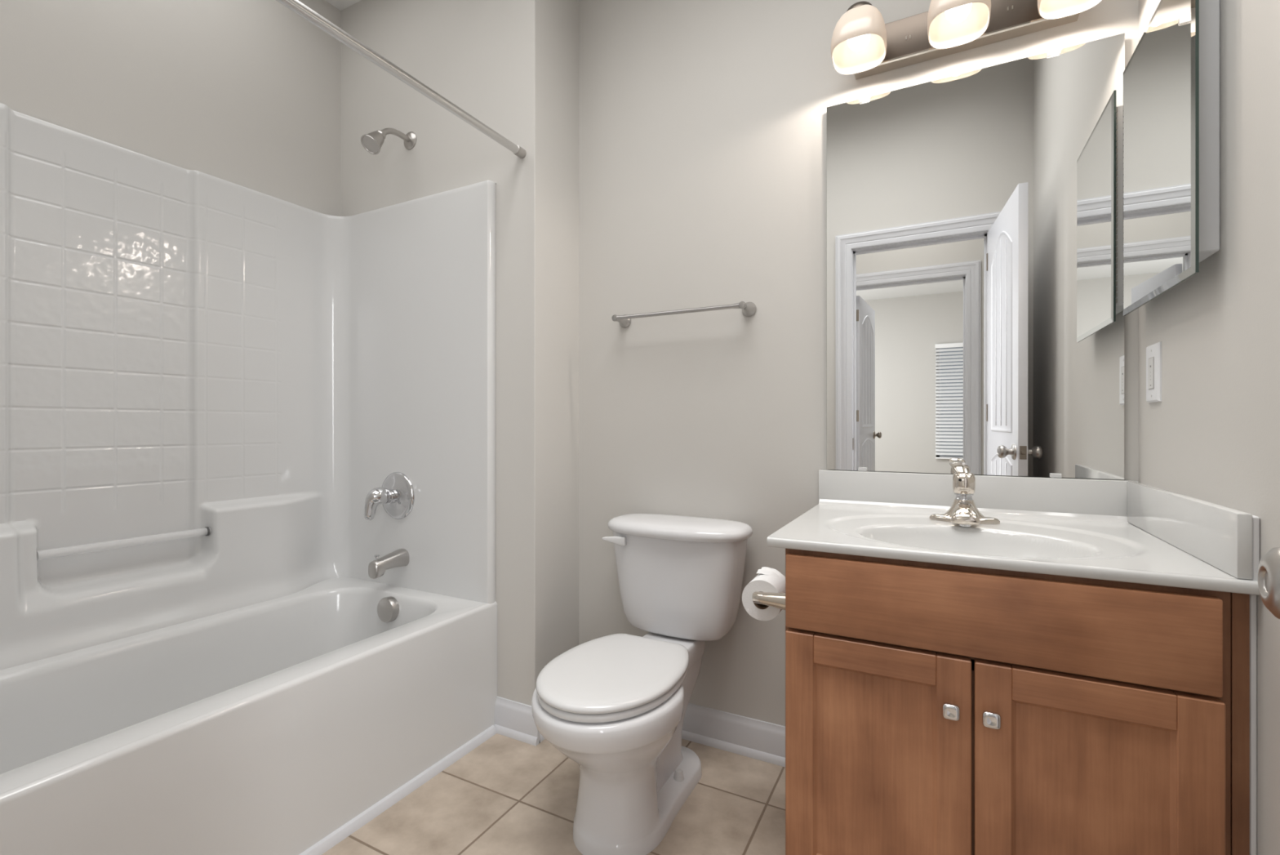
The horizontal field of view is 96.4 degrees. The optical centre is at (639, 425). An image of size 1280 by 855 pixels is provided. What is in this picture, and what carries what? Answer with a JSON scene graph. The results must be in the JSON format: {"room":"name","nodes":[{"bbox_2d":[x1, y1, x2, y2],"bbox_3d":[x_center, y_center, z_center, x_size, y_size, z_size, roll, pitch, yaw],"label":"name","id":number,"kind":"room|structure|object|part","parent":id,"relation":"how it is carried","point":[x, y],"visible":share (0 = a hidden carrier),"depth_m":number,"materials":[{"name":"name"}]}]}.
{"room":"bathroom","nodes":[
{"label":"bathroom","id":0,"kind":"room"},
{"bbox_2d":[0,0,340,216],"bbox_3d":[-1.656,-0.333,1.647,0.100,2.745,1.643,0,0,28],"label":"wall","id":1,"kind":"structure","parent":0,"point":[245,93],"depth_m":1.90,"materials":[{"name":"grey paint"}]},
{"bbox_2d":[324,0,361,11],"bbox_3d":[-1.215,-1.897,1.416,1.097,0.385,1.643,0,0,28],"label":"ceiling","id":2,"kind":"structure","parent":0,"point":[340,5],"depth_m":2.31,"materials":[{"name":"white paint"}]},
{"bbox_2d":[340,0,578,705],"bbox_3d":[-0.745,-0.485,2.312,1.097,3.050,0.381,0,0,28],"label":"wall","id":3,"kind":"structure","parent":0,"point":[512,65],"depth_m":1.99,"materials":[{"name":"grey paint"}]},
{"bbox_2d":[360,127,416,154],"bbox_3d":[-0.914,-1.037,2.073,0.070,0.146,0.200,0,0,28],"label":"shower","id":4,"kind":"object","parent":3,"relation":"attached to","point":[372,142],"visible":1,"depth_m":2.03,"materials":[{"name":"silver metal"}]},
{"bbox_3d":[-0.900,-1.062,2.099,0.021,0.054,0.130,0,0,28],"label":"shower arm","id":5,"kind":"part","parent":4,"relation":"part of","materials":[{"name":"silver metal"}]},
{"bbox_2d":[275,0,526,158],"bbox_3d":[-0.746,-0.909,1.238,0.031,0.031,1.523,0,0,28],"label":"shower curtain rod","id":6,"kind":"object","parent":3,"relation":"attached to","point":[296,6],"visible":1,"depth_m":1.45,"materials":[{"name":"silver metal"}]},
{"bbox_2d":[493,695,540,746],"bbox_3d":[-0.414,0.984,1.911,0.182,0.113,0.022,0,0,28],"label":"baseboard","id":7,"kind":"structure","parent":3,"relation":"attached to","point":[513,719],"depth_m":1.91,"materials":[{"name":"white paint"}]},
{"bbox_2d":[539,733,545,742],"bbox_3d":[-0.278,0.984,1.997,0.022,0.113,0.265,0,0,28],"label":"baseboard","id":8,"kind":"structure","parent":3,"relation":"attached to","point":[542,737],"depth_m":1.89,"materials":[{"name":"white paint"}]},
{"bbox_2d":[321,733,785,854],"bbox_3d":[-0.359,1.070,1.189,2.824,0.060,2.012,0,0,28],"label":"floor","id":9,"kind":"structure","parent":0,"point":[507,795],"depth_m":1.54,"materials":[{"name":"beige tile"}]},
{"bbox_2d":[0,102,497,854],"bbox_3d":[-1.209,0.103,1.484,0.831,1.874,1.583,0,0,28],"label":"bathtub","id":10,"kind":"object","parent":9,"relation":"on","point":[207,382],"visible":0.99,"depth_m":1.75,"materials":[{"name":"white plastic"}]},
{"bbox_2d":[204,526,209,535],"bbox_3d":[-1.407,0.342,1.856,0.029,0.029,0.006,0,0,28],"label":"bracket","id":11,"kind":"object","parent":10,"relation":"attached to","point":[206,528],"depth_m":1.85,"materials":[{"name":"grey metal"}]},
{"bbox_2d":[0,577,485,793],"bbox_3d":[-1.205,0.782,1.477,0.793,0.366,1.486,0,0,28],"label":"tub basin","id":12,"kind":"object","parent":10,"relation":"in","point":[320,685],"depth_m":1.52,"materials":[{"name":"white plastic"}]},
{"bbox_2d":[368,548,408,578],"bbox_3d":[-0.911,0.496,2.066,0.065,0.081,0.134,0,0,28],"label":"tub spout","id":13,"kind":"object","parent":10,"relation":"attached to","point":[377,567],"visible":1,"depth_m":2.04,"materials":[{"name":"silver metal"}]},
{"bbox_3d":[-0.932,0.466,2.025,0.017,0.020,0.017,0,0,28],"label":"diverter knob","id":14,"kind":"part","parent":13,"relation":"part of","materials":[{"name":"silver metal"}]},
{"bbox_2d":[364,471,414,519],"bbox_3d":[-0.935,0.260,2.079,0.176,0.176,0.132,0,0,28],"label":"shower valve","id":15,"kind":"object","parent":10,"relation":"attached to","point":[396,494],"visible":1,"depth_m":2.10,"materials":[{"name":"silver metal"}]},
{"bbox_3d":[-0.948,0.279,2.057,0.058,0.117,0.082,0,0,28],"label":"lever handle","id":16,"kind":"part","parent":15,"relation":"part of","materials":[{"name":"silver metal"}]},
{"bbox_3d":[-0.923,0.260,2.102,0.053,0.053,0.041,0,0,28],"label":"valve stem","id":17,"kind":"part","parent":15,"relation":"part of","materials":[{"name":"silver metal"}]},
{"bbox_3d":[-0.910,0.260,2.128,0.176,0.176,0.023,0,0,28],"label":"valve plate","id":18,"kind":"part","parent":15,"relation":"part of","materials":[{"name":"silver metal"}]},
{"bbox_2d":[298,724,496,854],"bbox_3d":[-0.835,1.028,1.286,0.016,0.025,1.477,0,0,28],"label":"trim","id":19,"kind":"structure","parent":10,"relation":"attached to","point":[359,820],"depth_m":1.58,"materials":[{"name":"white paint"}]},
{"bbox_2d":[531,513,752,854],"bbox_3d":[-0.003,0.667,1.580,0.470,0.745,0.740,0,0,28],"label":"toilet","id":20,"kind":"object","parent":9,"relation":"on","point":[615,705],"visible":1,"depth_m":1.48,"materials":[{"name":"white ceramic"}]},
{"bbox_3d":[-0.068,0.640,1.457,0.338,0.019,0.444,0,0,28],"label":"seat","id":21,"kind":"part","parent":20,"relation":"part of","materials":[{"name":"white plastic"}]},
{"bbox_3d":[-0.068,0.618,1.457,0.342,0.022,0.448,0,0,28],"label":"seat lid","id":22,"kind":"part","parent":20,"relation":"part of","materials":[{"name":"white plastic"}]},
{"bbox_3d":[-0.078,0.362,1.811,0.077,0.029,0.034,0,0,16],"label":"flush lever","id":23,"kind":"part","parent":20,"relation":"part of","materials":[{"name":"white plastic"}]},
{"bbox_3d":[-0.015,0.847,1.557,0.371,0.387,0.687,0,0,28],"label":"bowl","id":24,"kind":"part","parent":20,"relation":"part of","materials":[{"name":"white ceramic"}]},
{"bbox_3d":[0.118,0.493,1.812,0.426,0.312,0.195,0,0,28],"label":"tank","id":25,"kind":"part","parent":20,"relation":"part of","materials":[{"name":"white ceramic"}]},
{"bbox_3d":[0.115,0.318,1.805,0.470,0.045,0.232,0,0,28],"label":"tank lid","id":26,"kind":"part","parent":20,"relation":"part of","materials":[{"name":"white ceramic"}]},
{"bbox_2d":[785,547,1257,854],"bbox_3d":[0.738,0.645,1.258,0.705,0.790,0.625,0,0,28],"label":"vanity cabinet","id":27,"kind":"object","parent":9,"relation":"on","point":[931,708],"visible":0.98,"depth_m":0.99,"materials":[{"name":"brown wood"}]},
{"bbox_2d":[751,591,785,609],"bbox_3d":[0.344,0.408,1.385,0.111,0.056,0.159,0,0,28],"label":"toilet paper holder","id":28,"kind":"object","parent":27,"relation":"attached to","point":[777,600],"visible":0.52,"depth_m":1.33,"materials":[{"name":"silver metal"}]},
{"bbox_2d":[742,566,785,620],"bbox_3d":[0.316,0.415,1.420,0.097,0.106,0.104,0,0,28],"label":"toilet paper roll","id":29,"kind":"object","parent":28,"relation":"hanging from","point":[769,580],"visible":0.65,"depth_m":1.38,"materials":[{"name":"white paper"}]},
{"bbox_3d":[0.444,0.666,1.094,0.220,0.392,0.007,0,0,28],"label":"door panel","id":30,"kind":"part","parent":27,"relation":"part of","materials":[{"name":"brown wood"}]},
{"bbox_3d":[0.446,0.666,1.098,0.328,0.498,0.019,0,0,28],"label":"cabinet door","id":31,"kind":"part","parent":27,"relation":"part of","materials":[{"name":"brown wood"}]},
{"bbox_3d":[0.553,0.504,1.016,0.028,0.028,0.026,0,0,28],"label":"knob","id":32,"kind":"part","parent":27,"relation":"part of","materials":[{"name":"silver metal"}]},
{"bbox_3d":[0.607,0.504,0.988,0.028,0.028,0.026,0,0,28],"label":"knob","id":33,"kind":"part","parent":27,"relation":"part of","materials":[{"name":"silver metal"}]},
{"bbox_3d":[0.592,0.336,1.022,0.657,0.148,0.019,0,0,28],"label":"false drawer","id":34,"kind":"part","parent":27,"relation":"part of","materials":[{"name":"brown wood"}]},
{"bbox_2d":[767,469,1260,595],"bbox_3d":[0.728,0.250,1.278,0.742,0.238,0.600,0,0,28],"label":"countertop","id":35,"kind":"structure","parent":27,"relation":"on","point":[1126,531],"depth_m":1.25,"materials":[{"name":"white stone"}]},
{"bbox_2d":[929,461,999,526],"bbox_3d":[0.784,0.162,1.390,0.163,0.144,0.142,0,0,-29],"label":"faucet","id":36,"kind":"object","parent":35,"relation":"on","point":[963,511],"visible":1,"depth_m":1.38,"materials":[{"name":"silver metal"}]},
{"bbox_3d":[0.804,0.106,1.437,0.039,0.031,0.092,0,0,21],"label":"lever","id":37,"kind":"part","parent":36,"relation":"part of","materials":[{"name":"silver metal"}]},
{"bbox_3d":[0.795,0.139,1.404,0.049,0.052,0.049,0,0,28],"label":"handle","id":38,"kind":"part","parent":36,"relation":"part of","materials":[{"name":"silver metal"}]},
{"bbox_3d":[0.795,0.228,1.403,0.151,0.013,0.060,0,0,28],"label":"plate","id":39,"kind":"part","parent":36,"relation":"part of","materials":[{"name":"silver metal"}]},
{"bbox_3d":[0.776,0.205,1.368,0.061,0.051,0.120,0,0,28],"label":"spout","id":40,"kind":"part","parent":36,"relation":"part of","materials":[{"name":"silver metal"}]},
{"bbox_3d":[0.739,0.666,0.939,0.218,0.392,0.007,0,0,28],"label":"door panel","id":41,"kind":"part","parent":27,"relation":"part of","materials":[{"name":"brown wood"}]},
{"bbox_3d":[0.741,0.666,0.943,0.326,0.498,0.019,0,0,28],"label":"cabinet door","id":42,"kind":"part","parent":27,"relation":"part of","materials":[{"name":"brown wood"}]},
{"bbox_2d":[578,0,1138,725],"bbox_3d":[0.513,-0.485,1.800,1.607,3.050,0.120,0,0,28],"label":"wall","id":43,"kind":"structure","parent":0,"point":[703,123],"depth_m":1.87,"materials":[{"name":"grey paint"}]},
{"bbox_2d":[611,301,756,328],"bbox_3d":[0.129,-0.370,1.887,0.498,0.047,0.081,0,0,28],"label":"towel bar","id":44,"kind":"object","parent":43,"relation":"attached to","point":[748,308],"visible":1,"depth_m":1.83,"materials":[{"name":"grey metal"}]},
{"bbox_3d":[-0.071,-0.370,1.992,0.047,0.047,0.081,0,0,28],"label":"wall post","id":45,"kind":"part","parent":44,"relation":"part of","materials":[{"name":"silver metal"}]},
{"bbox_3d":[0.329,-0.370,1.783,0.047,0.047,0.081,0,0,28],"label":"wall post","id":46,"kind":"part","parent":44,"relation":"part of","materials":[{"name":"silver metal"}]},
{"bbox_2d":[681,702,785,766],"bbox_3d":[0.173,0.984,1.898,0.889,0.113,0.022,0,0,28],"label":"baseboard","id":47,"kind":"structure","parent":43,"relation":"attached to","point":[763,740],"depth_m":1.82,"materials":[{"name":"white paint"}]},
{"bbox_2d":[831,0,1101,79],"bbox_3d":[0.816,-1.084,1.467,0.614,0.177,0.186,0,0,28],"label":"vanity light","id":48,"kind":"object","parent":43,"relation":"attached to","point":[863,46],"visible":1,"depth_m":1.50,"materials":[{"name":"white glass"}]},
{"bbox_3d":[0.595,-1.062,1.556,0.140,0.134,0.138,0,0,28],"label":"lamp shade","id":49,"kind":"part","parent":48,"relation":"part of","materials":[{"name":"white glass"}]},
{"bbox_3d":[0.597,-1.074,1.560,0.060,0.094,0.060,0,0,28],"label":"bulb","id":50,"kind":"part","parent":48,"relation":"part of","materials":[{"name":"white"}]},
{"bbox_3d":[0.807,-1.074,1.450,0.060,0.094,0.060,0,0,28],"label":"bulb","id":51,"kind":"part","parent":48,"relation":"part of","materials":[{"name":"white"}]},
{"bbox_3d":[0.805,-1.062,1.446,0.140,0.134,0.138,0,0,28],"label":"lamp shade","id":52,"kind":"part","parent":48,"relation":"part of","materials":[{"name":"white glass"}]},
{"bbox_3d":[0.855,-1.077,1.538,0.515,0.110,0.026,0,0,28],"label":"plate","id":53,"kind":"part","parent":48,"relation":"part of","materials":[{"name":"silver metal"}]},
{"bbox_3d":[1.015,-1.062,1.336,0.140,0.134,0.138,0,0,28],"label":"lamp shade","id":54,"kind":"part","parent":48,"relation":"part of","materials":[{"name":"white glass"}]},
{"bbox_2d":[826,33,1124,479],"bbox_3d":[0.860,-0.408,1.537,0.690,1.076,0.022,0,0,28],"label":"vanity mirror","id":55,"kind":"object","parent":43,"relation":"attached to","point":[975,317],"visible":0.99,"depth_m":1.51,"materials":[{"name":"white mirror"}]},
{"bbox_2d":[818,469,1137,515],"bbox_3d":[0.861,0.182,1.536,0.738,0.103,0.019,0,0,28],"label":"backsplash","id":56,"kind":"structure","parent":43,"relation":"attached to","point":[1059,495],"depth_m":1.49,"materials":[{"name":"white stone"}]},
{"bbox_2d":[1138,0,1279,854],"bbox_3d":[0.836,-0.485,0.555,0.120,3.050,2.024,0,0,28],"label":"wall","id":57,"kind":"structure","parent":0,"point":[1213,434],"depth_m":0.91,"materials":[{"name":"grey paint"}]},
{"bbox_2d":[1146,341,1161,402],"bbox_3d":[1.136,-0.117,1.267,0.009,0.128,0.081,0,0,28],"label":"wall switch","id":58,"kind":"object","parent":57,"relation":"attached to","point":[1153,352],"visible":1,"depth_m":1.25,"materials":[{"name":"white plastic"}]},
{"bbox_2d":[1123,0,1220,315],"bbox_3d":[1.052,-0.543,1.143,0.043,0.570,0.430,0,0,28],"label":"medicine cabinet","id":59,"kind":"object","parent":57,"relation":"attached to","point":[1171,78],"visible":1,"depth_m":1.06,"materials":[{"name":"silver mirror"}]},
{"bbox_3d":[-0.812,-0.485,0.347,2.604,3.050,0.115,0,0,28],"label":"wall","id":60,"kind":"structure","parent":0,"visible":0},
{"bbox_2d":[1257,546,1279,618],"bbox_3d":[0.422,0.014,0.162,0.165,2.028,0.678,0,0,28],"label":"door knob","id":61,"kind":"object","parent":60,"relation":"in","point":[1268,568],"depth_m":0.43,"materials":[{"name":"silver metal"}]}
]}

